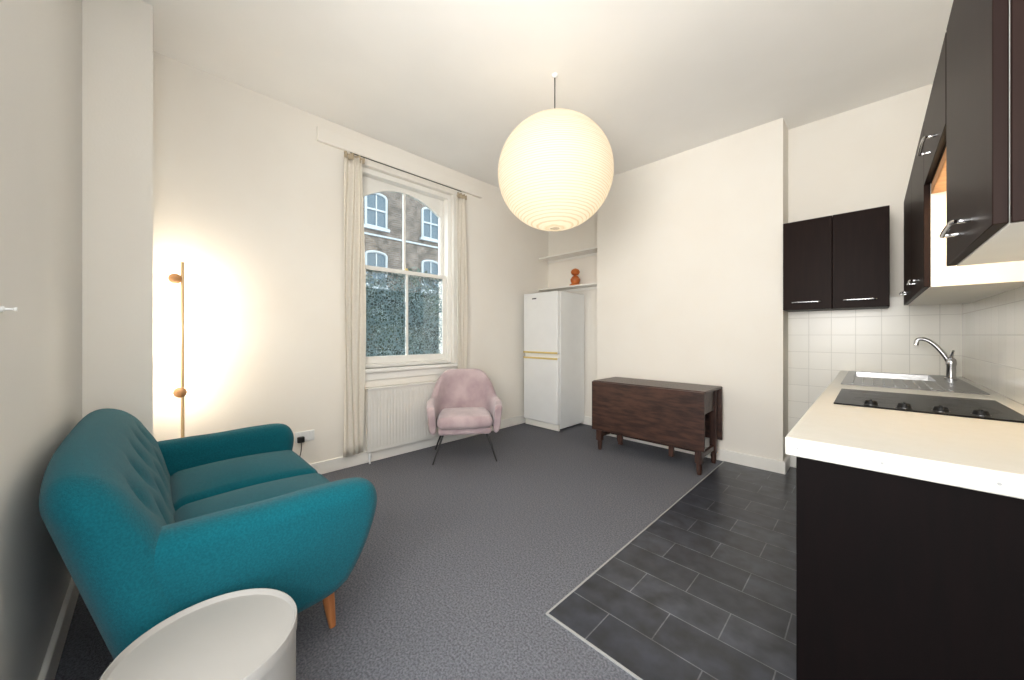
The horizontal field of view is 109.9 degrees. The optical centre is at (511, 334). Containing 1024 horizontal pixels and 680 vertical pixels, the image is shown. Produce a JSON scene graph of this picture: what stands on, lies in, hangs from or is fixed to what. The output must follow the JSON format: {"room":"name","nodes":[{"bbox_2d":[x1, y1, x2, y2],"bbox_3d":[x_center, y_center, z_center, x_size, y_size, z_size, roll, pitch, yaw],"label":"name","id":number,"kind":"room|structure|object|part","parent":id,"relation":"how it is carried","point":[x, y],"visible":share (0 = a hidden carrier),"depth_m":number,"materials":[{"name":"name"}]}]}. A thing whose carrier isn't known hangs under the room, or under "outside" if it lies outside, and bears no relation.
{"room":"open-plan living kitchen","nodes":[
{"label":"open-plan living kitchen","id":0,"kind":"room"},
{"bbox_2d":[0,0,81,679],"bbox_3d":[-1.831,-0.340,1.252,2.360,3.080,0.300,0,0,45],"label":"wall","id":1,"kind":"structure","parent":0,"point":[41,40],"depth_m":1.13,"materials":[{"name":"paint"}]},
{"bbox_2d":[0,306,17,311],"bbox_3d":[-1.225,-0.063,0.875,0.014,0.014,0.025,0,0,45],"label":"wall hook","id":2,"kind":"object","parent":1,"relation":"attached to","point":[2,308],"visible":1,"depth_m":0.87,"materials":[{"name":"white metal"}]},
{"bbox_2d":[37,577,78,679],"bbox_3d":[-1.549,1.145,1.194,1.880,0.110,0.018,0,0,45],"label":"baseboard","id":3,"kind":"structure","parent":1,"relation":"attached to","point":[51,661],"depth_m":1.33,"materials":[{"name":"paint"}]},
{"bbox_2d":[82,0,152,434],"bbox_3d":[-2.305,-0.340,2.121,0.460,3.080,0.260,0,0,45],"label":"wall pier","id":4,"kind":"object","parent":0,"point":[117,35],"visible":0.61,"depth_m":1.96,"materials":[{"name":"paint"}]},
{"bbox_2d":[153,51,547,463],"bbox_3d":[-1.107,-0.340,3.836,0.330,3.080,4.980,0,0,45],"label":"wall","id":5,"kind":"structure","parent":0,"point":[246,194],"depth_m":2.85,"materials":[{"name":"paint"}]},
{"bbox_2d":[295,430,313,442],"bbox_3d":[-1.734,0.848,3.007,0.014,0.086,0.146,0,0,45],"label":"wall socket","id":6,"kind":"object","parent":5,"relation":"attached to","point":[309,435],"visible":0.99,"depth_m":3.01,"materials":[{"name":"white plastic"}]},
{"bbox_2d":[297,436,304,455],"bbox_3d":[-1.895,1.023,2.751,0.077,0.360,0.578,0,0,39],"label":"plug","id":7,"kind":"object","parent":6,"relation":"attached to","point":[301,440],"visible":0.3,"depth_m":2.95,"materials":[{"name":"black plastic"}]},
{"bbox_2d":[365,380,439,463],"bbox_3d":[-1.011,0.847,3.670,0.070,0.707,0.960,0,0,45],"label":"radiator","id":8,"kind":"object","parent":5,"relation":"attached to","point":[396,415],"visible":0.75,"depth_m":3.52,"materials":[{"name":"metal"}]},
{"bbox_2d":[365,380,436,390],"bbox_3d":[-1.011,0.504,3.670,0.070,0.022,0.960,0,0,45],"label":"grille","id":9,"kind":"object","parent":8,"relation":"attached to","point":[427,383],"depth_m":3.57,"materials":[{"name":"metal"}]},
{"bbox_2d":[350,152,460,192],"bbox_3d":[-1.024,-1.620,3.640,0.064,0.009,1.220,0,0,45],"label":"curtain rod","id":10,"kind":"object","parent":5,"relation":"attached to","point":[350,152],"visible":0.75,"depth_m":3.57,"materials":[{"name":"white metal"}]},
{"bbox_2d":[343,151,365,456],"bbox_3d":[-1.413,-0.270,3.215,0.062,2.680,0.194,0,0,45],"label":"curtain","id":11,"kind":"object","parent":10,"relation":"hanging from","point":[354,242],"visible":1,"depth_m":3.23,"materials":[{"name":"beige fabric"}]},
{"bbox_2d":[456,192,467,368],"bbox_3d":[-0.571,-0.260,4.052,0.067,2.660,0.144,0,0,36],"label":"curtain","id":12,"kind":"object","parent":10,"relation":"hanging from","point":[462,288],"visible":0.77,"depth_m":4.07,"materials":[{"name":"beige fabric"}]},
{"bbox_2d":[362,167,457,380],"bbox_3d":[-1.089,-0.585,3.762,0.240,2.030,1.180,0,0,45],"label":"window","id":13,"kind":"structure","parent":5,"relation":"attached to","point":[382,367],"depth_m":3.81,"materials":[{"name":"paint"}]},
{"bbox_3d":[-1.149,-1.090,3.822,0.040,0.920,0.970,0,0,45],"label":"sash","id":14,"kind":"part","parent":13,"relation":"part of","materials":[{"name":"paint"}]},
{"bbox_3d":[-1.110,-0.198,3.783,0.040,0.955,0.970,0,0,45],"label":"sash","id":15,"kind":"part","parent":13,"relation":"part of","materials":[{"name":"paint"}]},
{"bbox_3d":[-1.046,0.338,3.719,0.120,0.035,1.180,0,0,45],"label":"sill","id":16,"kind":"part","parent":13,"relation":"part of","materials":[{"name":"paint"}]},
{"bbox_2d":[310,415,525,473],"bbox_3d":[-0.913,1.145,3.826,0.018,0.110,4.120,0,0,45],"label":"baseboard","id":17,"kind":"structure","parent":5,"relation":"attached to","point":[322,467],"depth_m":3.52,"materials":[{"name":"paint"}]},
{"bbox_2d":[54,423,722,679],"bbox_3d":[-0.060,1.250,1.771,4.730,0.100,6.420,0,0,45],"label":"floor","id":18,"kind":"structure","parent":0,"point":[463,560],"depth_m":1.93,"materials":[{"name":"carpet"}]},
{"bbox_2d":[168,262,186,437],"bbox_3d":[-2.125,0.365,2.316,0.240,1.670,0.240,0,0,45],"label":"floor lamp","id":19,"kind":"object","parent":18,"relation":"on","point":[174,278],"visible":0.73,"depth_m":2.31,"materials":[{"name":"gold metal"}]},
{"bbox_2d":[100,588,296,679],"bbox_3d":[-0.764,0.986,0.905,0.382,0.428,0.382,0,0,45],"label":"side table","id":20,"kind":"object","parent":18,"relation":"on","point":[247,634],"visible":1,"depth_m":0.92,"materials":[{"name":"white paint"}]},
{"bbox_2d":[39,408,376,658],"bbox_3d":[-1.318,0.766,1.624,1.393,0.872,0.876,0,0,45],"label":"sofa","id":21,"kind":"object","parent":18,"relation":"on","point":[147,531],"visible":0.93,"depth_m":1.17,"materials":[{"name":"teal fabric"}]},
{"bbox_3d":[-1.504,0.665,1.437,1.380,0.670,0.349,0,0,45],"label":"backrest","id":22,"kind":"part","parent":21,"relation":"part of","materials":[{"name":"teal fabric"}]},
{"bbox_3d":[-1.691,0.793,2.092,0.203,0.450,0.741,0,0,45],"label":"armrest","id":23,"kind":"part","parent":21,"relation":"part of","materials":[{"name":"teal fabric"}]},
{"bbox_2d":[170,450,317,511],"bbox_3d":[-1.412,0.763,1.900,0.516,0.195,0.590,0,0,45],"label":"seat cushion","id":24,"kind":"object","parent":21,"relation":"on","point":[197,476],"depth_m":1.82,"materials":[{"name":"teal fabric"}]},
{"bbox_2d":[174,473,329,521],"bbox_3d":[-1.042,0.763,1.530,0.516,0.195,0.590,0,0,45],"label":"seat cushion","id":25,"kind":"object","parent":21,"relation":"on","point":[267,490],"depth_m":1.51,"materials":[{"name":"teal fabric"}]},
{"bbox_3d":[-0.849,0.793,1.251,0.203,0.450,0.741,0,0,45],"label":"armrest","id":26,"kind":"part","parent":21,"relation":"part of","materials":[{"name":"teal fabric"}]},
{"bbox_3d":[-0.763,1.099,1.481,0.058,0.205,0.057,0,0,45],"label":"leg","id":27,"kind":"part","parent":21,"relation":"part of","materials":[{"name":"brown wood"}]},
{"bbox_2d":[427,369,501,464],"bbox_3d":[-0.482,0.786,3.638,0.729,0.834,0.678,0,0,-9],"label":"armchair","id":28,"kind":"object","parent":18,"relation":"on","point":[462,401],"visible":1,"depth_m":3.68,"materials":[{"name":"fabric"}]},
{"bbox_3d":[-0.689,1.064,3.357,0.113,0.278,0.083,0,0,-9],"label":"leg","id":29,"kind":"part","parent":28,"relation":"part of","materials":[{"name":"black metal"}]},
{"bbox_3d":[-0.473,0.905,3.580,0.499,0.070,0.442,0,0,-9],"label":"seat","id":30,"kind":"part","parent":28,"relation":"part of","materials":[{"name":"fabric"}]},
{"bbox_2d":[437,407,492,429],"bbox_3d":[-0.470,0.808,3.559,0.520,0.135,0.519,0,0,-9],"label":"seat cushion","id":31,"kind":"object","parent":28,"relation":"on","point":[448,418],"depth_m":3.36,"materials":[{"name":"fabric"}]},
{"bbox_3d":[-0.199,1.064,3.435,0.113,0.278,0.083,0,0,-9],"label":"leg","id":32,"kind":"part","parent":28,"relation":"part of","materials":[{"name":"black metal"}]},
{"bbox_2d":[523,291,583,430],"bbox_3d":[0.563,0.323,4.813,0.570,1.735,0.598,0,0,45],"label":"freezer","id":33,"kind":"object","parent":18,"relation":"on","point":[553,320],"visible":1,"depth_m":4.59,"materials":[{"name":"white metal"}]},
{"bbox_3d":[0.355,0.296,4.605,0.570,0.023,0.010,0,0,45],"label":"handle","id":34,"kind":"part","parent":33,"relation":"part of","materials":[{"name":"gold metal"}]},
{"bbox_3d":[0.355,0.224,4.605,0.570,0.023,0.010,0,0,45],"label":"handle","id":35,"kind":"part","parent":33,"relation":"part of","materials":[{"name":"gold metal"}]},
{"bbox_3d":[0.375,-0.155,4.625,0.570,0.780,0.050,0,0,45],"label":"fridge door","id":36,"kind":"part","parent":33,"relation":"part of","materials":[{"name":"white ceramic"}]},
{"bbox_3d":[0.375,0.698,4.625,0.570,0.825,0.050,0,0,45],"label":"freezer door","id":37,"kind":"part","parent":33,"relation":"part of","materials":[{"name":"white ceramic"}]},
{"bbox_2d":[546,461,723,679],"bbox_3d":[1.599,1.197,1.966,1.458,0.006,2.658,0,0,45],"label":"trim","id":38,"kind":"structure","parent":18,"relation":"on","point":[623,547],"depth_m":1.55,"materials":[{"name":"metal"}]},
{"bbox_2d":[592,377,721,474],"bbox_3d":[1.407,0.839,3.571,1.090,0.722,0.524,0,0,45],"label":"table","id":39,"kind":"object","parent":18,"relation":"on","point":[673,415],"visible":1,"depth_m":3.35,"materials":[{"name":"brown wood"}]},
{"bbox_3d":[0.923,0.850,3.772,0.054,0.700,0.054,0,0,45],"label":"leg","id":40,"kind":"part","parent":39,"relation":"part of","materials":[{"name":"brown wood"}]},
{"bbox_3d":[1.093,0.860,3.610,0.040,0.480,0.040,0,0,45],"label":"gate leg","id":41,"kind":"part","parent":39,"relation":"part of","materials":[{"name":"brown wood"}]},
{"bbox_3d":[1.446,0.860,3.256,0.040,0.480,0.040,0,0,45],"label":"gate leg","id":42,"kind":"part","parent":39,"relation":"part of","materials":[{"name":"brown wood"}]},
{"bbox_3d":[1.609,0.850,3.087,0.054,0.700,0.054,0,0,45],"label":"leg","id":43,"kind":"part","parent":39,"relation":"part of","materials":[{"name":"brown wood"}]},
{"bbox_3d":[1.750,0.600,3.228,0.024,0.200,0.380,0,0,45],"label":"rail","id":44,"kind":"part","parent":39,"relation":"part of","materials":[{"name":"brown wood"}]},
{"bbox_3d":[1.891,0.850,3.369,0.054,0.700,0.054,0,0,45],"label":"leg","id":45,"kind":"part","parent":39,"relation":"part of","materials":[{"name":"brown wood"}]},
{"bbox_2d":[141,0,952,187],"bbox_3d":[0.449,-1.955,2.280,4.730,0.150,4.980,0,0,45],"label":"ceiling","id":46,"kind":"structure","parent":0,"point":[446,83],"depth_m":2.46,"materials":[{"name":"paint"}]},
{"bbox_2d":[498,73,613,230],"bbox_3d":[0.310,-1.325,2.596,0.822,1.111,0.822,0,0,37],"label":"pendant lamp","id":47,"kind":"object","parent":46,"relation":"hanging from","point":[556,167],"visible":1,"depth_m":2.29,"materials":[{"name":"paper"}]},
{"bbox_3d":[0.310,-1.577,2.596,0.007,0.585,0.007,0,0,-22],"label":"cord","id":48,"kind":"part","parent":47,"relation":"part of","materials":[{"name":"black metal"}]},
{"bbox_2d":[549,461,795,679],"bbox_3d":[1.701,1.198,2.061,1.450,0.004,2.920,0,0,45],"label":"floor","id":49,"kind":"structure","parent":0,"point":[707,591],"depth_m":1.69,"materials":[{"name":"tile"}]},
{"bbox_2d":[796,457,1023,679],"bbox_3d":[1.058,0.775,0.840,0.617,0.840,0.018,0,0,45],"label":"end panel","id":50,"kind":"object","parent":49,"relation":"on","point":[898,577],"visible":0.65,"depth_m":0.91,"materials":[{"name":"black wood"}]},
{"bbox_3d":[2.754,0.719,2.549,0.696,0.723,0.635,0,0,-45],"label":"base cabinet","id":51,"kind":"object","parent":49,"relation":"on","visible":0},
{"bbox_2d":[785,371,1023,498],"bbox_3d":[2.019,0.327,1.819,0.648,0.053,2.794,0,0,45],"label":"countertop","id":52,"kind":"structure","parent":51,"relation":"on","point":[984,455],"depth_m":1.02,"materials":[{"name":"beige laminate"}]},
{"bbox_2d":[841,371,989,394],"bbox_3d":[2.581,0.375,2.376,0.550,0.170,1.110,0,0,45],"label":"sink","id":53,"kind":"object","parent":52,"relation":"in","point":[859,378],"visible":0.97,"depth_m":2.22,"materials":[{"name":"metal"}]},
{"bbox_2d":[854,372,935,380],"bbox_3d":[2.732,0.378,2.584,0.382,0.165,0.474,0,0,45],"label":"basin","id":54,"kind":"object","parent":53,"relation":"in","point":[856,374],"depth_m":2.72,"materials":[{"name":"metal"}]},
{"bbox_2d":[834,389,1023,422],"bbox_3d":[1.782,0.286,1.584,0.510,0.028,0.580,0,0,45],"label":"cooktop","id":55,"kind":"object","parent":52,"relation":"in","point":[940,405],"visible":1,"depth_m":1.51,"materials":[{"name":"black glass"}]},
{"bbox_3d":[1.517,0.282,1.517,0.042,0.021,0.042,0,0,45],"label":"knob","id":56,"kind":"part","parent":55,"relation":"part of","materials":[{"name":"black plastic"}]},
{"bbox_3d":[1.584,0.282,1.450,0.042,0.021,0.042,0,0,45],"label":"knob","id":57,"kind":"part","parent":55,"relation":"part of","materials":[{"name":"black plastic"}]},
{"bbox_3d":[1.651,0.282,1.382,0.042,0.021,0.042,0,0,45],"label":"knob","id":58,"kind":"part","parent":55,"relation":"part of","materials":[{"name":"black plastic"}]},
{"bbox_3d":[1.718,0.282,1.315,0.042,0.021,0.042,0,0,45],"label":"knob","id":59,"kind":"part","parent":55,"relation":"part of","materials":[{"name":"black plastic"}]},
{"bbox_2d":[913,337,957,379],"bbox_3d":[2.869,0.155,2.420,0.114,0.279,0.196,0,0,-17],"label":"tap","id":60,"kind":"object","parent":52,"relation":"on","point":[950,362],"visible":1,"depth_m":2.38,"materials":[{"name":"silver metal"}]},
{"bbox_3d":[2.855,0.112,2.434,0.178,0.193,0.025,0,0,45],"label":"spout","id":61,"kind":"part","parent":60,"relation":"part of","materials":[{"name":"silver metal"}]},
{"bbox_2d":[597,118,787,460],"bbox_3d":[1.788,-0.340,3.847,1.838,3.080,0.270,0,0,45],"label":"wall","id":62,"kind":"structure","parent":0,"point":[690,242],"depth_m":3.51,"materials":[{"name":"paint"}]},
{"bbox_2d":[607,433,785,473],"bbox_3d":[1.693,1.145,3.739,1.856,0.110,0.018,0,0,45],"label":"baseboard","id":63,"kind":"structure","parent":62,"relation":"attached to","point":[777,466],"depth_m":3.30,"materials":[{"name":"paint"}]},
{"bbox_2d":[784,455,789,472],"bbox_3d":[2.445,1.145,3.191,0.018,0.110,0.270,0,0,45],"label":"baseboard","id":64,"kind":"structure","parent":62,"relation":"attached to","point":[787,459],"depth_m":3.17,"materials":[{"name":"paint"}]},
{"bbox_2d":[548,83,932,416],"bbox_3d":[2.104,-0.340,3.935,4.130,3.080,0.300,0,0,45],"label":"wall","id":65,"kind":"structure","parent":0,"point":[860,158],"depth_m":3.03,"materials":[{"name":"paint"}]},
{"bbox_2d":[539,247,596,263],"bbox_3d":[0.808,-1.075,4.863,0.982,0.050,0.220,0,0,45],"label":"shelf","id":66,"kind":"object","parent":65,"relation":"attached to","point":[592,251],"visible":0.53,"depth_m":4.88,"materials":[{"name":"paint"}]},
{"bbox_2d":[539,282,596,291],"bbox_3d":[0.808,-0.630,4.863,0.982,0.050,0.220,0,0,45],"label":"shelf","id":67,"kind":"object","parent":65,"relation":"attached to","point":[588,286],"visible":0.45,"depth_m":4.83,"materials":[{"name":"paint"}]},
{"bbox_2d":[570,268,579,284],"bbox_3d":[0.842,-0.770,4.773,0.156,0.230,0.156,0,0,45],"label":"wooden ornament","id":68,"kind":"object","parent":67,"relation":"on","point":[575,279],"visible":0.91,"depth_m":4.73,"materials":[{"name":"orange wood"}]},
{"bbox_2d":[581,416,591,425],"bbox_3d":[0.879,1.145,4.934,0.949,0.110,0.018,0,0,45],"label":"baseboard","id":69,"kind":"structure","parent":65,"relation":"attached to","point":[587,420],"depth_m":4.79,"materials":[{"name":"paint"}]},
{"bbox_2d":[790,455,795,467],"bbox_3d":[2.665,1.145,3.138,0.369,0.110,0.018,0,0,45],"label":"baseboard","id":70,"kind":"structure","parent":65,"relation":"attached to","point":[792,458],"depth_m":3.25,"materials":[{"name":"paint"}]},
{"bbox_2d":[783,215,833,311],"bbox_3d":[2.520,-0.580,3.050,0.314,0.740,0.346,0,0,45],"label":"upper cabinet","id":71,"kind":"object","parent":65,"relation":"attached to","point":[807,244],"visible":0.98,"depth_m":2.95,"materials":[{"name":"brown laminate"}]},
{"bbox_3d":[2.410,-0.270,2.940,0.187,0.010,0.035,0,0,45],"label":"handle","id":72,"kind":"part","parent":71,"relation":"part of","materials":[{"name":"silver metal"}]},
{"bbox_2d":[832,205,889,309],"bbox_3d":[2.743,-0.580,2.827,0.314,0.740,0.346,0,0,45],"label":"upper cabinet","id":73,"kind":"object","parent":65,"relation":"attached to","point":[861,238],"visible":1,"depth_m":2.73,"materials":[{"name":"brown laminate"}]},
{"bbox_3d":[2.633,-0.270,2.717,0.187,0.010,0.035,0,0,45],"label":"handle","id":74,"kind":"part","parent":73,"relation":"part of","materials":[{"name":"silver metal"}]},
{"bbox_2d":[788,296,961,432],"bbox_3d":[2.887,0.400,2.934,1.007,1.400,0.008,0,0,45],"label":"tiled wall","id":75,"kind":"structure","parent":65,"relation":"attached to","point":[821,344],"depth_m":2.93,"materials":[{"name":"white tile"}]},
{"bbox_3d":[2.178,-0.340,1.301,0.300,3.080,3.920,0,0,45],"label":"wall","id":76,"kind":"structure","parent":0,"visible":0},
{"bbox_2d":[918,33,945,184],"bbox_3d":[1.680,-0.805,1.261,0.653,0.290,0.332,0,0,-45],"label":"upper cabinet","id":77,"kind":"object","parent":76,"relation":"attached to","point":[933,141],"visible":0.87,"depth_m":1.30,"materials":[{"name":"brown laminate"}]},
{"bbox_3d":[1.575,-0.720,1.366,0.187,0.010,0.035,0,0,-45],"label":"handle","id":78,"kind":"part","parent":77,"relation":"part of","materials":[{"name":"silver metal"}]},
{"bbox_2d":[931,148,945,193],"bbox_3d":[1.700,-0.631,1.242,0.277,0.053,0.640,0,0,45],"label":"extractor hood","id":79,"kind":"object","parent":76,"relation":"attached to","point":[938,184],"visible":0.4,"depth_m":1.43,"materials":[{"name":"brown wood"}]},
{"bbox_2d":[962,286,1023,404],"bbox_3d":[2.243,0.050,1.584,0.008,0.700,2.812,0,0,45],"label":"tiled wall","id":80,"kind":"structure","parent":76,"relation":"attached to","point":[992,326],"depth_m":1.87,"materials":[{"name":"white tile"}]},
{"bbox_2d":[899,122,1023,304],"bbox_3d":[2.401,-0.580,1.983,1.378,0.740,0.332,0,0,-45],"label":"upper cabinet","id":81,"kind":"object","parent":80,"relation":"attached to","point":[928,280],"visible":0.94,"depth_m":1.60,"materials":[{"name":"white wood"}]},
{"bbox_3d":[2.559,-0.580,2.313,0.686,0.736,0.019,0,0,-45],"label":"door","id":82,"kind":"part","parent":81,"relation":"part of","materials":[{"name":"brown laminate"}]},
{"bbox_3d":[2.053,-0.270,1.843,0.187,0.010,0.035,0,0,-45],"label":"handle","id":83,"kind":"part","parent":81,"relation":"part of","materials":[{"name":"silver metal"}]},
{"bbox_3d":[2.071,-0.580,1.825,0.686,0.736,0.019,0,0,-45],"label":"door","id":84,"kind":"part","parent":81,"relation":"part of","materials":[{"name":"brown laminate"}]},
{"bbox_2d":[939,0,1023,265],"bbox_3d":[1.223,-0.580,0.804,0.611,0.740,0.332,0,0,-45],"label":"upper cabinet","id":85,"kind":"object","parent":80,"relation":"attached to","point":[985,38],"visible":1,"depth_m":0.76,"materials":[{"name":"brown laminate"}]},
{"bbox_3d":[1.123,-0.270,0.914,0.187,0.010,0.035,0,0,-45],"label":"handle","id":86,"kind":"part","parent":85,"relation":"part of","materials":[{"name":"silver metal"}]},
{"bbox_3d":[1.031,-0.580,0.574,0.013,0.740,0.277,0,0,-45],"label":"panel","id":87,"kind":"part","parent":85,"relation":"part of","materials":[{"name":"brown laminate"}]},
{"label":"outside","id":88,"kind":"structure","parent":0,"visible":0},
{"bbox_3d":[-3.451,2.500,10.522,12.240,0.200,22.000,0,0,45],"label":"ground","id":89,"kind":"structure","parent":88,"visible":0},
{"bbox_2d":[363,192,438,293],"bbox_3d":[-4.886,-2.250,14.786,4.180,9.300,12.000,0,0,45],"label":"brick building","id":90,"kind":"structure","parent":89,"relation":"on","point":[382,211],"depth_m":12.87,"materials":[{"name":"brick"}]},
{"bbox_3d":[-3.472,-4.505,13.371,0.180,2.250,12.000,0,0,45],"label":"cornice","id":91,"kind":"part","parent":90,"relation":"part of","materials":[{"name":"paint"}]},
{"bbox_2d":[366,267,438,356],"bbox_3d":[-1.401,0.605,6.846,0.737,3.590,5.300,0,0,45],"label":"hedge","id":92,"kind":"object","parent":89,"relation":"on","point":[396,306],"visible":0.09,"depth_m":6.10,"materials":[{"name":"green plant"}]}
]}

